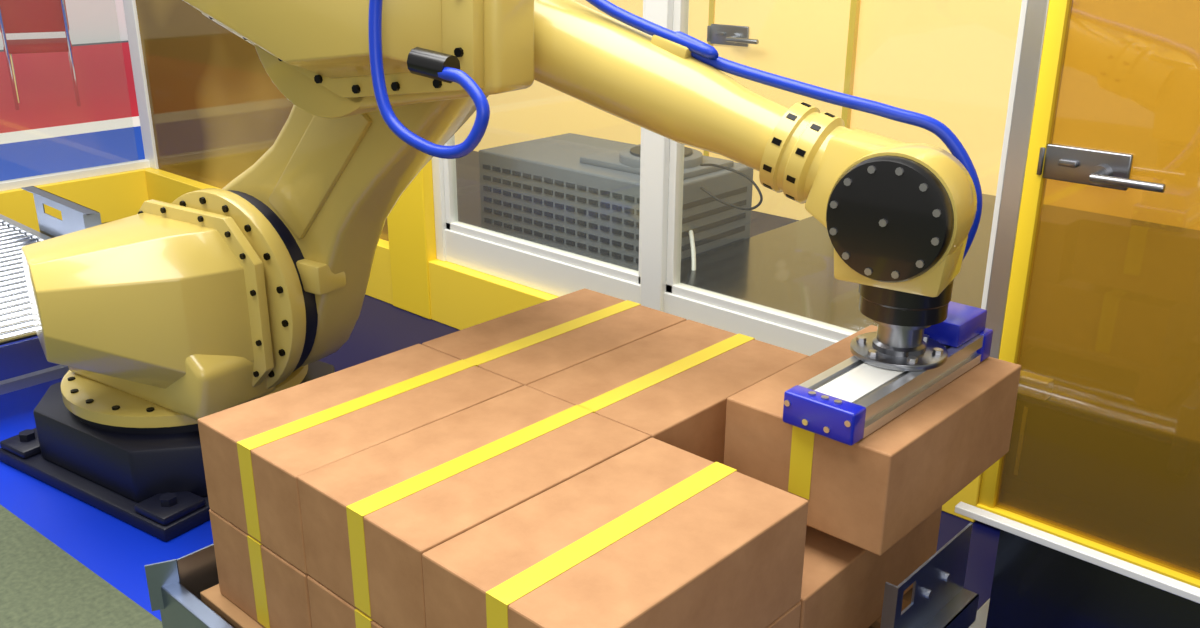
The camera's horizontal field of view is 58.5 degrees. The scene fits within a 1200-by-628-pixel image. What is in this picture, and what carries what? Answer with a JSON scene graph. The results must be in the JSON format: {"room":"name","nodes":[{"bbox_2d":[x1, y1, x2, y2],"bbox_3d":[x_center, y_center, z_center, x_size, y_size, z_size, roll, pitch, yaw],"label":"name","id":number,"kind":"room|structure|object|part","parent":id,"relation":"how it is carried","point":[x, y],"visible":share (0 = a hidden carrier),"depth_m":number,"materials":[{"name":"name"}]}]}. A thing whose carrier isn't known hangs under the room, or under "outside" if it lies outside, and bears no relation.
{"room":"factory robot cell","nodes":[
{"label":"factory robot cell","id":0,"kind":"room"},
{"bbox_2d":[0,0,127,49],"bbox_3d":[-11.597,-5.015,13.165,0.100,4.000,15.000,18,26,40],"label":"wall","id":1,"kind":"structure","parent":0,"point":[90,21],"depth_m":17.18,"materials":[{"name":"white"}]},
{"bbox_2d":[0,159,152,231],"bbox_3d":[-4.742,-1.144,5.097,0.140,2.300,5.220,18,26,40],"label":"wall","id":2,"kind":"structure","parent":0,"point":[117,191],"depth_m":6.84,"materials":[{"name":"yellow metal"}]},
{"bbox_2d":[123,0,1048,521],"bbox_3d":[-0.873,-1.102,5.026,5.855,2.300,0.170,18,26,40],"label":"enclosure","id":3,"kind":"structure","parent":0,"point":[209,108],"depth_m":5.16,"materials":[{"name":"yellow"}]},
{"bbox_2d":[443,0,644,283],"bbox_3d":[-0.258,-1.094,4.454,1.250,1.760,0.050,18,26,40],"label":"window","id":4,"kind":"structure","parent":3,"relation":"in","point":[449,165],"depth_m":4.78,"materials":[{"name":"white metal"}]},
{"bbox_2d":[666,0,1026,340],"bbox_3d":[0.763,-0.768,3.569,1.310,1.760,0.050,18,26,40],"label":"door frame","id":5,"kind":"structure","parent":3,"relation":"in","point":[680,7],"depth_m":3.98,"materials":[{"name":"white metal"}]},
{"bbox_2d":[977,0,1199,587],"bbox_3d":[1.611,-0.283,2.775,1.045,2.280,0.139,18,26,40],"label":"door","id":6,"kind":"structure","parent":3,"relation":"in","point":[1046,160],"depth_m":3.10,"materials":[{"name":"yellow paint"}]},
{"bbox_2d":[0,40,1199,627],"bbox_3d":[-2.825,-0.306,6.252,24.000,0.050,15.000,18,26,40],"label":"floor","id":7,"kind":"structure","parent":0,"point":[66,561],"depth_m":3.43,"materials":[{"name":"blue plastic"}]},
{"bbox_2d":[0,186,101,394],"bbox_3d":[-3.064,-0.201,4.994,2.700,0.610,0.985,18,26,40],"label":"conveyor","id":8,"kind":"object","parent":7,"relation":"on","point":[17,325],"visible":0.34,"depth_m":4.80,"materials":[{"name":"silver metal"}]},
{"bbox_3d":[-3.070,-0.092,5.028,2.700,0.382,0.970,18,26,40],"label":"frame","id":9,"kind":"part","parent":8,"relation":"part of","materials":[{"name":"silver metal"}]},
{"bbox_3d":[-2.545,-0.422,5.068,0.764,0.240,0.069,18,26,40],"label":"guide plate","id":10,"kind":"part","parent":8,"relation":"part of","materials":[{"name":"metal"}]},
{"bbox_2d":[0,42,138,132],"bbox_3d":[-7.368,-2.719,12.735,6.940,0.012,11.000,18,26,40],"label":"carpet","id":11,"kind":"object","parent":7,"relation":"on","point":[104,72],"visible":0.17,"depth_m":12.48,"materials":[{"name":"red carpet"}]},
{"bbox_2d":[0,0,80,109],"bbox_3d":[-5.815,-2.820,11.079,0.624,1.306,0.703,-9,22,-25],"label":"chair","id":12,"kind":"object","parent":11,"relation":"on","point":[16,16],"visible":1,"depth_m":10.81,"materials":[{"name":"grey metal"}]},
{"bbox_3d":[-5.816,-3.083,10.987,0.624,0.747,0.678,-9,22,-25],"label":"seat and backrest","id":13,"kind":"part","parent":12,"relation":"part of","materials":[{"name":"red fabric"}]},
{"bbox_2d":[0,116,139,143],"bbox_3d":[-4.613,-1.837,10.348,0.560,0.010,11.000,18,26,40],"label":"strip","id":14,"kind":"object","parent":7,"relation":"on","point":[65,130],"visible":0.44,"depth_m":9.98,"materials":[{"name":"white plastic"}]},
{"bbox_2d":[0,126,144,180],"bbox_3d":[-3.305,-1.420,9.215,3.000,0.012,11.000,18,26,40],"label":"carpet","id":15,"kind":"object","parent":7,"relation":"on","point":[30,158],"visible":0.11,"depth_m":9.01,"materials":[{"name":"blue carpet"}]},
{"bbox_2d":[0,0,982,540],"bbox_3d":[-0.604,-0.327,3.014,3.192,2.221,1.078,13,24,31],"label":"robot","id":16,"kind":"object","parent":7,"relation":"on","point":[163,318],"visible":0.97,"depth_m":3.18,"materials":[{"name":"yellow metal"}]},
{"bbox_3d":[-1.513,0.008,3.443,0.728,0.620,0.549,13,24,31],"label":"shoulder motor","id":17,"kind":"part","parent":16,"relation":"part of","materials":[{"name":"yellow paint"}]},
{"bbox_2d":[783,301,992,445],"bbox_3d":[0.641,0.085,2.361,0.210,0.164,0.646,18,26,40],"label":"robot gripper","id":18,"kind":"object","parent":16,"relation":"attached to","point":[891,369],"visible":0.87,"depth_m":2.29,"materials":[{"name":"silver metal"}]},
{"bbox_2d":[144,522,989,627],"bbox_3d":[0.007,0.657,2.593,1.552,0.664,1.535,18,26,40],"label":"conveyor","id":19,"kind":"object","parent":7,"relation":"on","point":[940,599],"visible":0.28,"depth_m":2.26,"materials":[{"name":"metal"}]},
{"bbox_2d":[200,584,912,627],"bbox_3d":[-0.035,0.715,2.622,1.280,0.144,1.320,18,26,40],"label":"wooden pallet","id":20,"kind":"object","parent":19,"relation":"on","point":[212,597],"visible":0.02,"depth_m":2.50,"materials":[{"name":"brown wood"}]},
{"bbox_2d":[209,509,311,627],"bbox_3d":[-0.544,0.523,2.594,0.396,0.229,0.628,18,26,39],"label":"cardboard box","id":21,"kind":"object","parent":20,"relation":"on","point":[271,590],"visible":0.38,"depth_m":2.37,"materials":[{"name":"brown cardboard"}]},
{"bbox_2d":[198,344,522,573],"bbox_3d":[-0.541,0.307,2.515,0.396,0.229,0.628,18,26,39],"label":"cardboard box","id":22,"kind":"object","parent":21,"relation":"on","point":[255,452],"visible":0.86,"depth_m":2.38,"materials":[{"name":"brown cardboard"}]},
{"bbox_2d":[307,575,383,627],"bbox_3d":[-0.250,0.616,2.342,0.396,0.229,0.628,18,26,40],"label":"cardboard box","id":23,"kind":"object","parent":20,"relation":"on","point":[328,609],"visible":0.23,"depth_m":2.17,"materials":[{"name":"brown cardboard"}]},
{"bbox_2d":[298,385,650,627],"bbox_3d":[-0.248,0.400,2.265,0.396,0.229,0.628,18,26,40],"label":"cardboard box","id":24,"kind":"object","parent":23,"relation":"on","point":[370,516],"visible":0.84,"depth_m":2.13,"materials":[{"name":"brown cardboard"}]},
{"bbox_2d":[766,601,800,627],"bbox_3d":[0.044,0.710,2.087,0.396,0.229,0.628,18,26,40],"label":"cardboard box","id":25,"kind":"object","parent":20,"relation":"on","point":[790,618],"visible":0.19,"depth_m":2.12,"materials":[{"name":"brown cardboard"}]},
{"bbox_2d":[422,438,807,627],"bbox_3d":[0.044,0.495,2.007,0.396,0.229,0.628,18,26,40],"label":"cardboard box","id":26,"kind":"object","parent":25,"relation":"on","point":[657,533],"visible":1,"depth_m":1.92,"materials":[{"name":"brown cardboard"}]},
{"bbox_2d":[799,506,941,627],"bbox_3d":[0.473,0.553,2.523,0.396,0.229,0.628,18,26,39],"label":"cardboard box","id":27,"kind":"object","parent":20,"relation":"on","point":[843,582],"visible":0.11,"depth_m":2.33,"materials":[{"name":"brown cardboard"}]},
{"bbox_2d":[724,325,1020,555],"bbox_3d":[0.632,0.257,2.461,0.396,0.229,0.628,18,26,40],"label":"cardboard box","id":28,"kind":"object","parent":27,"relation":"on","point":[869,494],"visible":0.61,"depth_m":2.26,"materials":[{"name":"brown cardboard"}]},
{"bbox_3d":[-0.116,0.367,3.029,0.396,0.229,0.628,18,26,40],"label":"cardboard box","id":29,"kind":"object","parent":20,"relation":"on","visible":0},
{"bbox_2d":[422,288,686,385],"bbox_3d":[-0.113,0.151,2.949,0.396,0.229,0.628,18,26,39],"label":"cardboard box","id":30,"kind":"object","parent":29,"relation":"on","point":[526,346],"visible":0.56,"depth_m":2.88,"materials":[{"name":"brown cardboard"}]},
{"bbox_3d":[0.180,0.460,2.777,0.396,0.229,0.628,18,26,40],"label":"cardboard box","id":31,"kind":"object","parent":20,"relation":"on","visible":0},
{"bbox_2d":[527,320,808,463],"bbox_3d":[0.180,0.244,2.696,0.396,0.229,0.628,18,26,39],"label":"cardboard box","id":32,"kind":"object","parent":31,"relation":"on","point":[672,385],"visible":0.57,"depth_m":2.59,"materials":[{"name":"brown cardboard"}]},
{"bbox_2d":[479,133,762,270],"bbox_3d":[0.123,-0.403,5.269,1.638,0.826,0.909,18,26,40],"label":"air conditioner","id":33,"kind":"object","parent":7,"relation":"on","point":[578,194],"visible":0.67,"depth_m":5.15,"materials":[{"name":"grey metal"}]},
{"bbox_2d":[630,145,692,156],"bbox_3d":[0.292,-0.777,5.120,0.300,0.012,0.300,18,26,40],"label":"fan grille","id":34,"kind":"object","parent":33,"relation":"attached to","point":[635,151],"depth_m":5.09,"materials":[{"name":"grey metal"}]},
{"bbox_2d":[954,502,1199,627],"bbox_3d":[1.593,0.990,1.673,2.270,0.682,0.028,18,26,40],"label":"fence","id":35,"kind":"object","parent":7,"relation":"on","point":[1041,579],"visible":1,"depth_m":2.14,"materials":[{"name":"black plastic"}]},
{"bbox_2d":[455,0,1199,229],"bbox_3d":[1.426,-2.130,6.558,15.000,3.200,0.100,18,26,40],"label":"wall","id":36,"kind":"structure","parent":0,"point":[1130,84],"depth_m":5.93,"materials":[{"name":"yellow"}]},
{"bbox_2d":[703,0,860,219],"bbox_3d":[1.103,-1.722,6.823,1.100,2.250,0.166,18,26,40],"label":"door","id":37,"kind":"structure","parent":36,"relation":"in","point":[813,42],"depth_m":6.82,"materials":[{"name":"yellow"}]},
{"bbox_2d":[680,194,1199,559],"bbox_3d":[2.325,0.122,4.389,3.660,0.460,2.600,18,26,40],"label":"glass panel","id":38,"kind":"object","parent":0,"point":[1106,426],"visible":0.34,"depth_m":3.96,"materials":[{"name":"glass"}]}
]}

